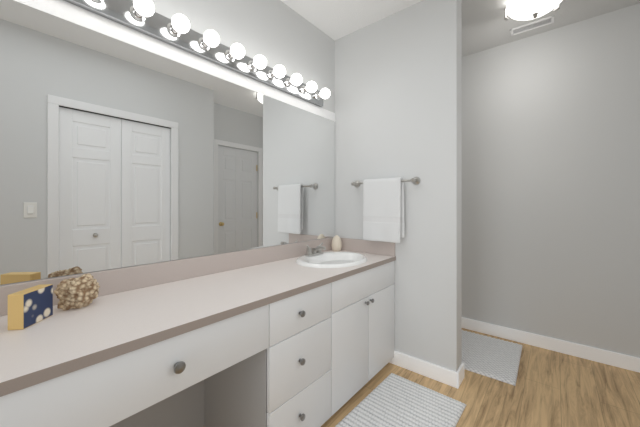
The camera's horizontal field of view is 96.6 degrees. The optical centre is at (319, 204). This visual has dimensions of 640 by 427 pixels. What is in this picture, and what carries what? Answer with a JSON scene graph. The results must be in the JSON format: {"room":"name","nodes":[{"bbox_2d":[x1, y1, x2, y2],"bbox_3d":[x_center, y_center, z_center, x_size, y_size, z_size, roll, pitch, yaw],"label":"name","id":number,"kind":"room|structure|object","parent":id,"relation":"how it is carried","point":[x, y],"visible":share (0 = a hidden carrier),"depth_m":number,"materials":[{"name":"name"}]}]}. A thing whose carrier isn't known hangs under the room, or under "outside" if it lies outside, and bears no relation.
{"room":"bathroom","nodes":[
{"label":"bathroom","id":0,"kind":"room"},
{"bbox_2d":[0,0,334,285],"bbox_3d":[-0.620,-0.123,1.662,0.136,2.604,4.460,0,0,40],"label":"mirror","id":1,"kind":"object","parent":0,"point":[115,153],"depth_m":1.35,"materials":[{"name":"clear mirror"}]},
{"bbox_2d":[65,0,329,106],"bbox_3d":[-0.535,-0.850,1.550,0.148,0.111,1.878,0,0,40],"label":"vanity light bar","id":2,"kind":"object","parent":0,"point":[141,16],"visible":1,"depth_m":1.46,"materials":[{"name":"silver metal"}]},
{"bbox_2d":[335,0,461,371],"bbox_3d":[0.546,-0.123,2.207,0.982,2.604,0.128,0,0,40],"label":"wall","id":3,"kind":"structure","parent":0,"point":[398,93],"depth_m":2.02,"materials":[{"name":"white paint"}]},
{"bbox_2d":[351,177,419,242],"bbox_3d":[0.460,0.034,2.128,0.546,0.467,0.100,0,0,40],"label":"towel rail","id":4,"kind":"object","parent":3,"relation":"attached to","point":[383,209],"visible":1,"depth_m":2.07,"materials":[{"name":"white fabric"}]},
{"bbox_2d":[362,177,404,242],"bbox_3d":[0.462,0.036,2.101,0.315,0.466,0.063,0,0,40],"label":"towel","id":5,"kind":"object","parent":4,"relation":"hanging from","point":[383,198],"depth_m":2.07,"materials":[{"name":"white fabric"}]},
{"bbox_2d":[389,351,460,388],"bbox_3d":[0.693,1.128,1.993,0.512,0.101,0.015,0,0,40],"label":"baseboard","id":6,"kind":"structure","parent":3,"relation":"attached to","point":[449,377],"depth_m":1.94,"materials":[{"name":"white wood"}]},
{"bbox_2d":[458,363,463,382],"bbox_3d":[0.588,1.128,2.246,0.997,0.101,0.044,0,0,40],"label":"baseboard","id":7,"kind":"structure","parent":3,"relation":"attached to","point":[461,367],"depth_m":1.90,"materials":[{"name":"white wood"}]},
{"bbox_2d":[204,328,639,426],"bbox_3d":[0.473,1.211,0.758,2.973,0.064,4.460,0,0,40],"label":"floor","id":8,"kind":"structure","parent":0,"point":[551,388],"depth_m":1.78,"materials":[{"name":"brown wood"}]},
{"bbox_2d":[0,257,395,426],"bbox_3d":[-0.666,0.794,1.050,0.584,0.771,3.196,0,0,40],"label":"bathroom vanity","id":9,"kind":"object","parent":8,"relation":"on","point":[299,334],"depth_m":1.26,"materials":[{"name":"white wood"}]},
{"bbox_2d":[0,249,391,388],"bbox_3d":[-0.674,0.393,1.056,0.563,0.030,3.196,0,0,40],"label":"countertop","id":10,"kind":"structure","parent":9,"relation":"on","point":[125,318],"depth_m":0.99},
{"bbox_2d":[8,284,52,329],"bbox_3d":[-0.929,0.324,0.918,0.043,0.107,0.115,0,0,-8],"label":"block","id":11,"kind":"object","parent":10,"relation":"on","point":[28,307],"visible":1,"depth_m":0.89,"materials":[{"name":"blue wood"}]},
{"bbox_2d":[53,273,99,310],"bbox_3d":[-0.900,0.319,1.064,0.105,0.117,0.144,0,0,20],"label":"sea sponge","id":12,"kind":"object","parent":10,"relation":"on","point":[78,292],"visible":1,"depth_m":1.03,"materials":[{"name":"beige"}]},
{"bbox_2d":[304,242,326,256],"bbox_3d":[-0.012,0.318,2.036,0.130,0.080,0.181,0,0,40],"label":"faucet","id":13,"kind":"object","parent":10,"relation":"on","point":[314,252],"depth_m":2.03,"materials":[{"name":"silver metal"}]},
{"bbox_2d":[280,249,383,272],"bbox_3d":[0.085,0.439,1.963,0.452,0.162,0.549,0,0,40],"label":"sink","id":14,"kind":"object","parent":10,"relation":"in","point":[323,258],"depth_m":2.03,"materials":[{"name":"white ceramic"}]},
{"bbox_2d":[331,235,341,250],"bbox_3d":[0.137,0.313,2.345,0.085,0.129,0.085,0,0,40],"label":"soap dispenser","id":15,"kind":"object","parent":10,"relation":"on","point":[336,245],"visible":1,"depth_m":2.31,"materials":[{"name":"beige ceramic"}]},
{"bbox_2d":[335,373,465,426],"bbox_3d":[0.392,1.169,1.504,0.503,0.017,0.887,0,0,40],"label":"area rug","id":16,"kind":"object","parent":8,"relation":"on","point":[392,400],"visible":1,"depth_m":1.63,"materials":[{"name":"white fabric"}]},
{"bbox_2d":[462,330,522,385],"bbox_3d":[1.288,1.169,2.272,0.508,0.017,0.681,0,0,40],"label":"bath mat","id":17,"kind":"object","parent":8,"relation":"on","point":[493,358],"visible":0.67,"depth_m":2.19,"materials":[{"name":"white fabric"}]},
{"bbox_2d":[281,0,639,56],"bbox_3d":[0.473,-1.456,0.758,2.973,0.064,4.460,0,0,40],"label":"ceiling","id":18,"kind":"structure","parent":0,"point":[485,25],"depth_m":2.14,"materials":[{"name":"white paint"}]},
{"bbox_2d":[510,15,553,35],"bbox_3d":[1.678,-1.418,2.261,0.277,0.011,0.107,0,0,40],"label":"ceiling vent","id":19,"kind":"object","parent":18,"relation":"in","point":[533,25],"visible":0.98,"depth_m":2.25,"materials":[{"name":"white metal"}]},
{"bbox_2d":[504,0,561,20],"bbox_3d":[1.449,-1.342,1.927,0.348,0.160,0.342,0,0,40],"label":"ceiling light","id":20,"kind":"object","parent":18,"relation":"attached to","point":[521,10],"visible":1,"depth_m":1.91,"materials":[{"name":"white glass"}]},
{"bbox_2d":[462,3,639,357],"bbox_3d":[1.706,-0.123,2.549,2.332,2.604,0.128,0,0,40],"label":"wall","id":21,"kind":"structure","parent":0,"point":[551,183],"depth_m":2.29,"materials":[{"name":"white paint"}]},
{"bbox_2d":[462,317,639,372],"bbox_3d":[1.607,1.128,2.530,2.204,0.101,0.029,0,0,40],"label":"baseboard","id":22,"kind":"structure","parent":21,"relation":"attached to","point":[611,358],"depth_m":2.28,"materials":[{"name":"white wood"}]}
]}

